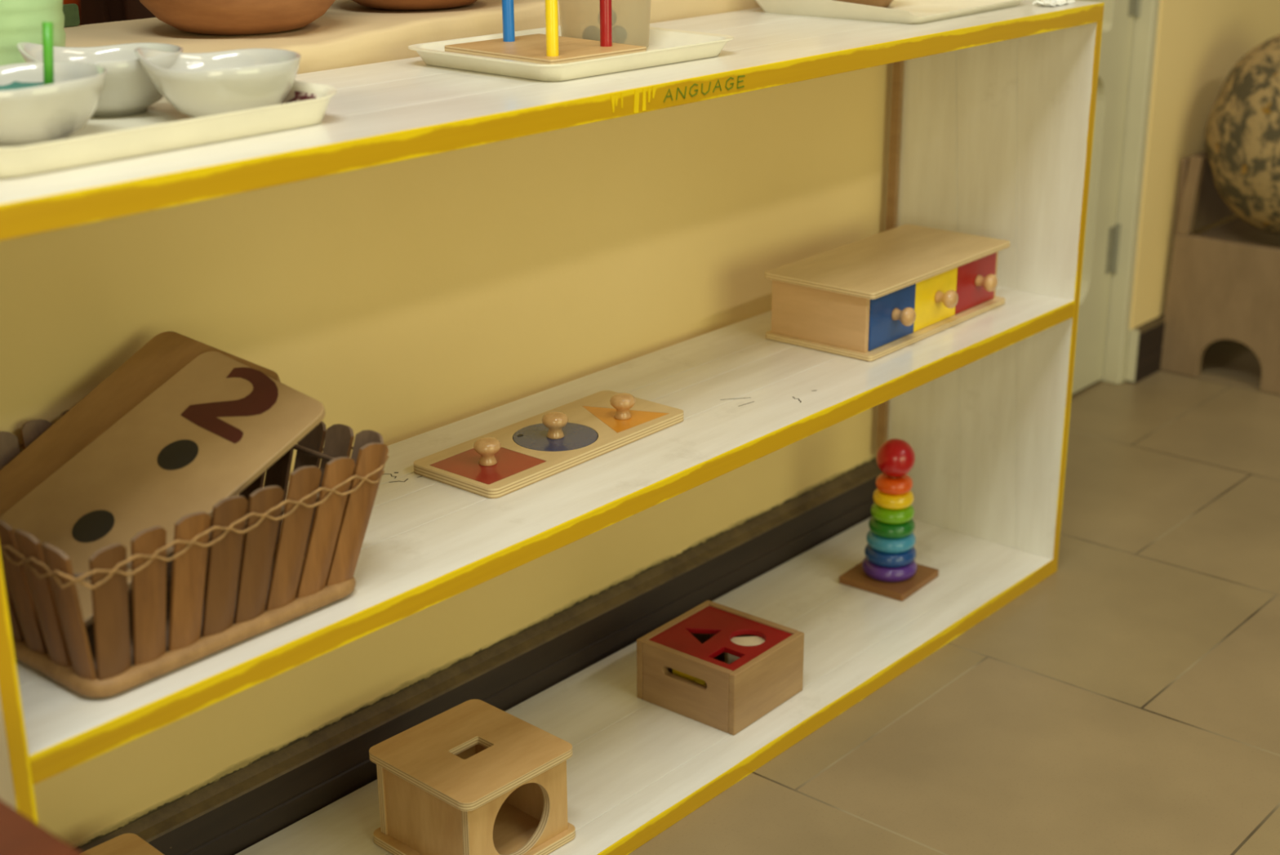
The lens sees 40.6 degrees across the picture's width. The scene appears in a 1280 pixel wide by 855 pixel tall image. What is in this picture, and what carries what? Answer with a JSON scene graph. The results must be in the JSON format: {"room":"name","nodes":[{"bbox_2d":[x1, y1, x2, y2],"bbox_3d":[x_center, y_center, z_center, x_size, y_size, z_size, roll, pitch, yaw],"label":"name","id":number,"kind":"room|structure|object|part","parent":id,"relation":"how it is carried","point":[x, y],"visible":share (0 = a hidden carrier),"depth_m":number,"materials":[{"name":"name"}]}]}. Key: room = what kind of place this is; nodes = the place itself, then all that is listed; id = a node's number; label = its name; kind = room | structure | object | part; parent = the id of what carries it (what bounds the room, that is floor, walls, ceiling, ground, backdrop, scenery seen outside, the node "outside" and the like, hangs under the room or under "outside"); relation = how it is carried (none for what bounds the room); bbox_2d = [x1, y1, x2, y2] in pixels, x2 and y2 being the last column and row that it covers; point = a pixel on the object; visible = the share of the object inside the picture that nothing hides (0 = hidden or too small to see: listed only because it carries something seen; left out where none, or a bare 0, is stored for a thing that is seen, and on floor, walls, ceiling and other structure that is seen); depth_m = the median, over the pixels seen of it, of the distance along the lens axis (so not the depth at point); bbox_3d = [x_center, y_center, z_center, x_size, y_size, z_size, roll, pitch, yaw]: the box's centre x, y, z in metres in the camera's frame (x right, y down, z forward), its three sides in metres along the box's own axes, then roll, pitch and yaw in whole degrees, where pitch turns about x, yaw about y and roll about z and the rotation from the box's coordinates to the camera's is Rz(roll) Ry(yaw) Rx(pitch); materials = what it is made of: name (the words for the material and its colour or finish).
{"room":"montessori preschool classroom","nodes":[
{"label":"montessori preschool classroom","id":0,"kind":"room"},
{"bbox_2d":[0,0,1279,848],"bbox_3d":[-0.105,-0.996,1.823,0.298,2.600,7.000,16,25,38],"label":"wall","id":1,"kind":"structure","parent":0,"point":[406,299],"depth_m":1.83,"materials":[{"name":"beige paint"}]},
{"bbox_2d":[63,0,760,74],"bbox_3d":[-0.537,-0.320,1.531,0.297,0.045,1.770,16,25,38],"label":"trim","id":2,"kind":"structure","parent":1,"relation":"attached to","point":[349,33],"depth_m":1.69,"materials":[{"name":"beige wood"}]},
{"bbox_2d":[0,0,66,66],"bbox_3d":[-0.519,-0.354,1.403,0.102,0.122,0.102,16,25,38],"label":"plastic cup","id":3,"kind":"object","parent":2,"relation":"on","point":[20,20],"visible":0.62,"depth_m":1.38,"materials":[{"name":"green plastic"}]},
{"bbox_2d":[62,4,79,27],"bbox_3d":[-0.574,-0.399,1.685,0.004,0.022,0.063,16,25,38],"label":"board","id":4,"kind":"object","parent":2,"relation":"on","point":[71,12],"visible":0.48,"depth_m":1.70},
{"bbox_2d":[139,0,335,35],"bbox_3d":[-0.381,-0.432,1.640,0.201,0.111,0.201,16,25,38],"label":"clay pot","id":5,"kind":"object","parent":2,"relation":"on","point":[208,17],"visible":1,"depth_m":1.58,"materials":[{"name":"ceramic"}]},
{"bbox_2d":[351,0,477,10],"bbox_3d":[-0.238,-0.501,1.830,0.201,0.111,0.201,16,25,38],"label":"clay pot","id":6,"kind":"object","parent":2,"relation":"on","point":[391,5],"visible":1,"depth_m":1.79,"materials":[{"name":"ceramic"}]},
{"bbox_2d":[76,458,882,854],"bbox_3d":[-0.925,0.595,1.117,0.022,0.092,4.100,16,25,38],"label":"baseboard","id":7,"kind":"structure","parent":1,"relation":"attached to","point":[247,806],"depth_m":1.95,"materials":[{"name":"black wood"}]},
{"bbox_2d":[1071,0,1141,394],"bbox_3d":[0.598,-0.958,2.540,0.046,2.024,0.669,16,25,38],"label":"door","id":8,"kind":"structure","parent":1,"relation":"in","point":[1102,233],"depth_m":2.95,"materials":[{"name":"white paint"}]},
{"bbox_3d":[0.601,-0.342,2.765,0.023,0.405,0.495,16,25,38],"label":"panel","id":9,"kind":"part","parent":8,"relation":"part of","materials":[{"name":"white paint"}]},
{"bbox_3d":[0.596,-1.167,2.470,0.023,1.232,0.495,16,25,38],"label":"panel","id":10,"kind":"part","parent":8,"relation":"part of","materials":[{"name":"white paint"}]},
{"bbox_2d":[1099,0,1159,384],"bbox_3d":[0.586,-0.967,2.545,0.121,2.050,0.715,16,25,38],"label":"trim","id":11,"kind":"structure","parent":1,"relation":"attached to","point":[1144,26],"depth_m":2.98,"materials":[{"name":"white paint"}]},
{"bbox_2d":[1124,314,1164,383],"bbox_3d":[1.590,-0.410,3.863,0.018,0.100,2.186,16,25,38],"label":"baseboard","id":12,"kind":"structure","parent":1,"relation":"attached to","point":[1145,342],"depth_m":3.10,"materials":[{"name":"black paint"}]},
{"bbox_2d":[627,339,1279,854],"bbox_3d":[1.225,0.606,1.186,3.795,0.001,7.000,16,25,38],"label":"floor","id":13,"kind":"structure","parent":0,"point":[1126,701],"depth_m":2.01,"materials":[{"name":"beige tile"}]},
{"bbox_2d":[0,799,84,854],"bbox_3d":[-0.414,0.523,0.778,0.590,0.450,0.522,16,25,38],"label":"table","id":14,"kind":"object","parent":13,"relation":"on","point":[20,834],"visible":1,"depth_m":0.94,"materials":[{"name":"brown wood"}]},
{"bbox_2d":[0,0,1104,854],"bbox_3d":[-0.038,0.004,1.774,0.294,0.751,1.500,16,25,38],"label":"shelf","id":15,"kind":"object","parent":13,"relation":"on","point":[997,114],"visible":0.72,"depth_m":1.86,"materials":[{"name":"white paint"}]},
{"bbox_3d":[-0.515,0.209,1.242,0.270,0.729,0.014,16,25,38],"label":"panel","id":16,"kind":"part","parent":15,"relation":"part of","materials":[{"name":"yellow paint"}]},
{"bbox_2d":[81,832,164,854],"bbox_3d":[-0.449,0.440,1.461,0.147,0.101,0.145,18,26,41],"label":"wooden box","id":17,"kind":"object","parent":15,"relation":"on","point":[127,843],"visible":1,"depth_m":1.51,"materials":[{"name":"brown wood"}]},
{"bbox_2d":[0,80,336,178],"bbox_3d":[-0.408,-0.230,1.282,0.231,0.025,0.310,15,25,37],"label":"serving tray","id":18,"kind":"object","parent":15,"relation":"on","point":[161,128],"visible":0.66,"depth_m":1.23,"materials":[{"name":"beige plastic"}]},
{"bbox_2d":[0,62,106,146],"bbox_3d":[-0.441,-0.230,1.228,0.120,0.056,0.128,16,25,38],"label":"porcelain bowl","id":19,"kind":"object","parent":18,"relation":"on","point":[55,112],"visible":0.9,"depth_m":1.20,"materials":[{"name":"white ceramic"}]},
{"bbox_2d":[0,80,54,90],"bbox_3d":[-0.438,-0.229,1.231,0.072,0.029,0.075,16,25,38],"label":"sponge","id":20,"kind":"object","parent":19,"relation":"in","point":[15,85],"visible":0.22,"depth_m":1.23,"materials":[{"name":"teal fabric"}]},
{"bbox_2d":[42,22,53,85],"bbox_3d":[-0.420,-0.259,1.229,0.007,0.057,0.015,9,22,24],"label":"stick","id":21,"kind":"object","parent":19,"relation":"in","point":[47,27],"visible":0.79,"depth_m":1.23,"materials":[{"name":"green plastic"}]},
{"bbox_2d":[16,42,182,117],"bbox_3d":[-0.416,-0.274,1.355,0.116,0.054,0.116,16,25,38],"label":"porcelain bowl","id":22,"kind":"object","parent":18,"relation":"on","point":[128,90],"visible":0.7,"depth_m":1.33,"materials":[{"name":"white ceramic"}]},
{"bbox_2d":[134,48,301,118],"bbox_3d":[-0.315,-0.262,1.319,0.114,0.054,0.114,16,25,38],"label":"porcelain bowl","id":23,"kind":"object","parent":18,"relation":"on","point":[197,85],"visible":0.74,"depth_m":1.28,"materials":[{"name":"white ceramic"}]},
{"bbox_2d":[0,409,389,697],"bbox_3d":[-0.388,0.074,1.373,0.272,0.127,0.298,16,25,38],"label":"bamboo basket","id":24,"kind":"object","parent":15,"relation":"on","point":[251,568],"visible":0.71,"depth_m":1.28,"materials":[{"name":"wood"}]},
{"bbox_2d":[0,331,280,515],"bbox_3d":[-0.415,0.017,1.382,0.145,0.122,0.230,15,25,36],"label":"board","id":25,"kind":"object","parent":24,"relation":"in","point":[167,353],"visible":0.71,"depth_m":1.42,"materials":[{"name":"brown wood"}]},
{"bbox_2d":[0,351,325,626],"bbox_3d":[-0.381,0.041,1.338,0.149,0.130,0.248,17,26,39],"label":"board","id":26,"kind":"object","parent":24,"relation":"in","point":[203,436],"visible":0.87,"depth_m":1.35,"materials":[{"name":"brown wood"}]},
{"bbox_2d":[368,698,575,854],"bbox_3d":[-0.163,0.357,1.688,0.147,0.101,0.145,17,26,40],"label":"wooden box","id":27,"kind":"object","parent":15,"relation":"on","point":[474,776],"visible":1,"depth_m":1.67,"materials":[{"name":"brown wood"}]},
{"bbox_3d":[-0.163,0.400,1.703,0.147,0.010,0.145,17,26,40],"label":"plate","id":28,"kind":"part","parent":27,"relation":"part of","materials":[{"name":"brown wood"}]},
{"bbox_2d":[413,390,683,497],"bbox_3d":[-0.085,0.013,1.714,0.112,0.010,0.283,16,25,37],"label":"board","id":29,"kind":"object","parent":15,"relation":"on","point":[608,440],"visible":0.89,"depth_m":1.69,"materials":[{"name":"brown wood"}]},
{"bbox_2d":[429,436,545,484],"bbox_3d":[-0.144,0.025,1.640,0.079,0.031,0.078,16,25,37],"label":"puzzle piece","id":30,"kind":"object","parent":29,"relation":"on","point":[487,462],"visible":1,"depth_m":1.64,"materials":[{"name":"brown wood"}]},
{"bbox_3d":[-0.144,0.022,1.639,0.026,0.025,0.026,16,25,37],"label":"knob","id":31,"kind":"part","parent":30,"relation":"part of","materials":[{"name":"brown wood"}]},
{"bbox_2d":[513,410,597,451],"bbox_3d":[-0.084,0.000,1.708,0.083,0.031,0.083,16,25,37],"label":"puzzle piece","id":32,"kind":"object","parent":29,"relation":"on","point":[554,433],"visible":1,"depth_m":1.70,"materials":[{"name":"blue wood"}]},
{"bbox_3d":[-0.084,-0.003,1.707,0.026,0.025,0.026,16,25,37],"label":"knob","id":33,"kind":"part","parent":32,"relation":"part of","materials":[{"name":"brown wood"}]},
{"bbox_2d":[582,392,668,432],"bbox_3d":[-0.028,-0.022,1.769,0.085,0.031,0.078,16,25,37],"label":"puzzle piece","id":34,"kind":"object","parent":29,"relation":"on","point":[620,419],"visible":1,"depth_m":1.76,"materials":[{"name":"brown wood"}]},
{"bbox_3d":[-0.018,-0.022,1.760,0.026,0.025,0.026,16,25,37],"label":"knob","id":35,"kind":"part","parent":34,"relation":"part of","materials":[{"name":"brown wood"}]},
{"bbox_2d":[408,22,733,81],"bbox_3d":[-0.063,-0.357,1.642,0.199,0.017,0.264,17,26,40],"label":"serving tray","id":36,"kind":"object","parent":15,"relation":"on","point":[664,46],"visible":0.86,"depth_m":1.60,"materials":[{"name":"beige plastic"}]},
{"bbox_2d":[444,0,646,64],"bbox_3d":[-0.088,-0.409,1.583,0.148,0.150,0.121,18,27,41],"label":"stand","id":37,"kind":"object","parent":36,"relation":"on","point":[549,48],"visible":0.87,"depth_m":1.59,"materials":[{"name":"brown wood"}]},
{"bbox_3d":[-0.034,-0.422,1.682,0.100,0.107,0.100,16,25,38],"label":"plastic tub","id":38,"kind":"object","parent":36,"relation":"on","visible":0},
{"bbox_2d":[582,26,599,40],"bbox_3d":[-0.047,-0.385,1.701,0.019,0.019,0.019,16,25,38],"label":"bead","id":39,"kind":"object","parent":38,"relation":"in","point":[590,33],"visible":0.52,"depth_m":1.69},
{"bbox_2d":[596,31,616,43],"bbox_3d":[-0.033,-0.377,1.680,0.019,0.019,0.019,16,25,38],"label":"bead","id":40,"kind":"object","parent":38,"relation":"in","point":[614,37],"visible":0.19,"depth_m":1.68},
{"bbox_2d":[597,8,617,26],"bbox_3d":[-0.032,-0.400,1.690,0.019,0.019,0.019,16,25,38],"label":"bead","id":41,"kind":"object","parent":38,"relation":"in","point":[613,13],"visible":0.27,"depth_m":1.69},
{"bbox_2d":[612,25,627,44],"bbox_3d":[-0.022,-0.385,1.700,0.019,0.019,0.019,16,25,38],"label":"bead","id":42,"kind":"object","parent":38,"relation":"in","point":[620,33],"visible":0.7,"depth_m":1.69},
{"bbox_2d":[636,600,804,734],"bbox_3d":[0.091,0.270,1.967,0.138,0.074,0.133,15,25,37],"label":"shape sorter","id":43,"kind":"object","parent":15,"relation":"on","point":[736,694],"visible":1,"depth_m":1.93,"materials":[{"name":"brown wood"}]},
{"bbox_2d":[672,668,706,685],"bbox_3d":[0.055,0.282,1.948,0.032,0.054,0.022,15,25,37],"label":"block","id":44,"kind":"object","parent":43,"relation":"in","point":[674,671],"visible":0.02,"depth_m":1.94,"materials":[{"name":"yellow paint"}]},
{"bbox_3d":[0.091,0.240,1.957,0.121,0.006,0.116,15,25,37],"label":"lid","id":45,"kind":"part","parent":43,"relation":"part of","materials":[{"name":"red paint"}]},
{"bbox_2d":[724,635,764,663],"bbox_3d":[0.121,0.270,1.973,0.046,0.059,0.023,-2,20,-5],"label":"block","id":46,"kind":"object","parent":43,"relation":"in","point":[748,640],"visible":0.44,"depth_m":1.96,"materials":[{"name":"brown wood"}]},
{"bbox_2d":[764,224,1009,361],"bbox_3d":[0.310,-0.168,2.106,0.166,0.081,0.318,15,25,37],"label":"drawer box","id":47,"kind":"object","parent":15,"relation":"on","point":[872,298],"visible":1,"depth_m":2.04,"materials":[{"name":"brown wood"}]},
{"bbox_3d":[0.305,-0.135,2.122,0.150,0.007,0.316,15,25,37],"label":"plate","id":48,"kind":"part","parent":47,"relation":"part of","materials":[{"name":"brown wood"}]},
{"bbox_3d":[0.304,-0.204,2.098,0.152,0.007,0.318,15,25,37],"label":"lid","id":49,"kind":"part","parent":47,"relation":"part of","materials":[{"name":"brown wood"}]},
{"bbox_3d":[0.245,-0.143,2.039,0.123,0.065,0.096,15,25,37],"label":"drawer","id":50,"kind":"part","parent":47,"relation":"part of","materials":[{"name":"blue paint"}]},
{"bbox_3d":[0.304,-0.129,1.996,0.025,0.022,0.022,15,25,37],"label":"knob","id":51,"kind":"part","parent":47,"relation":"part of","materials":[{"name":"brown wood"}]},
{"bbox_3d":[0.307,-0.169,2.108,0.123,0.065,0.096,15,25,37],"label":"drawer","id":52,"kind":"part","parent":47,"relation":"part of","materials":[{"name":"yellow paint"}]},
{"bbox_3d":[0.366,-0.154,2.065,0.025,0.022,0.022,15,25,37],"label":"knob","id":53,"kind":"part","parent":47,"relation":"part of","materials":[{"name":"brown wood"}]},
{"bbox_3d":[0.369,-0.194,2.178,0.123,0.065,0.096,15,25,37],"label":"drawer","id":54,"kind":"part","parent":47,"relation":"part of","materials":[{"name":"red paint"}]},
{"bbox_3d":[0.427,-0.179,2.135,0.025,0.022,0.022,15,25,37],"label":"knob","id":55,"kind":"part","parent":47,"relation":"part of","materials":[{"name":"brown wood"}]},
{"bbox_2d":[755,0,1022,24],"bbox_3d":[0.294,-0.506,2.036,0.228,0.027,0.278,15,25,37],"label":"serving tray","id":56,"kind":"object","parent":15,"relation":"on","point":[899,11],"visible":1,"depth_m":1.97,"materials":[{"name":"beige plastic"}]},
{"bbox_2d":[832,0,893,8],"bbox_3d":[0.261,-0.514,2.030,0.100,0.040,0.100,16,25,38],"label":"wooden bowl","id":57,"kind":"object","parent":56,"relation":"on","point":[881,3],"visible":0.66,"depth_m":2.00,"materials":[{"name":"brown wood"}]},
{"bbox_2d":[839,476,938,600],"bbox_3d":[0.326,0.123,2.242,0.095,0.161,0.098,14,24,35],"label":"base","id":58,"kind":"object","parent":15,"relation":"on","point":[855,577],"visible":0.58,"depth_m":2.24,"materials":[{"name":"brown wood"}]},
{"bbox_2d":[862,556,916,582],"bbox_3d":[0.326,0.181,2.263,0.071,0.019,0.071,16,25,38],"label":"ring","id":59,"kind":"object","parent":58,"relation":"on","point":[873,571],"visible":0.63,"depth_m":2.23,"materials":[{"name":"purple paint"}]},
{"bbox_2d":[864,543,915,567],"bbox_3d":[0.326,0.163,2.256,0.067,0.019,0.067,16,25,38],"label":"ring","id":60,"kind":"object","parent":59,"relation":"on","point":[876,557],"visible":0.73,"depth_m":2.23,"materials":[{"name":"blue paint"}]},
{"bbox_2d":[866,529,915,552],"bbox_3d":[0.326,0.144,2.250,0.064,0.019,0.064,16,25,38],"label":"ring","id":61,"kind":"object","parent":60,"relation":"on","point":[876,542],"visible":0.7,"depth_m":2.23,"materials":[{"name":"blue paint"}]},
{"bbox_2d":[868,515,915,538],"bbox_3d":[0.326,0.126,2.244,0.060,0.019,0.060,16,25,38],"label":"ring","id":62,"kind":"object","parent":61,"relation":"on","point":[881,529],"visible":0.74,"depth_m":2.22,"materials":[{"name":"green paint"}]},
{"bbox_2d":[871,502,914,524],"bbox_3d":[0.327,0.108,2.237,0.056,0.019,0.056,16,25,38],"label":"ring","id":63,"kind":"object","parent":62,"relation":"on","point":[884,515],"visible":0.79,"depth_m":2.22,"materials":[{"name":"green paint"}]},
{"bbox_2d":[872,488,914,509],"bbox_3d":[0.327,0.090,2.231,0.052,0.019,0.052,16,25,38],"label":"ring","id":64,"kind":"object","parent":63,"relation":"on","point":[882,500],"visible":0.78,"depth_m":2.21,"materials":[{"name":"yellow paint"}]},
{"bbox_2d":[875,472,912,494],"bbox_3d":[0.327,0.071,2.225,0.048,0.019,0.048,16,25,38],"label":"ring","id":65,"kind":"object","parent":64,"relation":"on","point":[886,484],"visible":0.91,"depth_m":2.21,"materials":[{"name":"orange paint"}]},
{"bbox_2d":[875,438,915,476],"bbox_3d":[0.327,0.039,2.214,0.050,0.050,0.050,16,25,38],"label":"topper","id":66,"kind":"object","parent":65,"relation":"on","point":[895,457],"visible":1,"depth_m":2.20,"materials":[{"name":"red paint"}]},
{"bbox_3d":[0.456,-0.176,2.299,0.270,0.729,0.014,16,25,38],"label":"panel","id":67,"kind":"part","parent":15,"relation":"part of","materials":[{"name":"white paint"}]},
{"bbox_2d":[1032,0,1075,6],"bbox_3d":[0.495,-0.509,2.068,0.025,0.009,0.063,15,25,36],"label":"paper scrap","id":68,"kind":"object","parent":15,"relation":"on","point":[1046,2],"visible":1,"depth_m":2.05,"materials":[{"name":"white paper"}]},
{"bbox_2d":[1160,151,1279,394],"bbox_3d":[1.186,-0.304,3.139,0.325,0.395,0.360,16,25,38],"label":"wooden chair","id":69,"kind":"object","parent":13,"relation":"on","point":[1224,283],"visible":0.7,"depth_m":3.07,"materials":[{"name":"brown wood"}]},
{"bbox_3d":[0.973,-0.409,3.057,0.034,0.140,0.020,16,25,38],"label":"post","id":70,"kind":"part","parent":69,"relation":"part of","materials":[{"name":"brown wood"}]},
{"bbox_3d":[1.066,-0.448,3.196,0.011,0.142,0.319,16,25,38],"label":"backrest","id":71,"kind":"part","parent":69,"relation":"part of","materials":[{"name":"brown wood"}]},
{"bbox_3d":[1.076,-0.194,3.041,0.323,0.255,0.020,16,25,38],"label":"panel","id":72,"kind":"part","parent":69,"relation":"part of","materials":[{"name":"brown wood"}]},
{"bbox_3d":[1.187,-0.336,3.126,0.290,0.020,0.319,16,25,38],"label":"seat","id":73,"kind":"part","parent":69,"relation":"part of","materials":[{"name":"brown wood"}]},
{"bbox_2d":[1204,35,1279,235],"bbox_3d":[1.137,-0.507,2.990,0.306,0.356,0.308,16,25,38],"label":"cushion","id":74,"kind":"object","parent":69,"relation":"on","point":[1242,129],"visible":1,"depth_m":2.92,"materials":[{"name":"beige fabric"}]},
{"label":"floor","id":75,"kind":"structure","parent":0,"visible":0},
{"bbox_2d":[79,0,155,25],"bbox_3d":[-1.294,-0.844,3.343,1.800,1.300,0.425,-4,20,-10],"label":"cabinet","id":76,"kind":"object","parent":75,"relation":"on","point":[91,11],"visible":0.02,"depth_m":3.21,"materials":[{"name":"brown wood"}]},
{"bbox_3d":[-1.000,-0.306,2.874,0.320,0.600,0.320,16,25,38],"label":"stool","id":77,"kind":"object","parent":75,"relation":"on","visible":0},
{"bbox_2d":[62,0,79,25],"bbox_3d":[-1.002,-0.722,2.725,0.260,0.280,0.260,16,25,38],"label":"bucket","id":78,"kind":"object","parent":77,"relation":"on","point":[64,2],"visible":0.02,"depth_m":2.73,"materials":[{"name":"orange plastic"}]}
]}

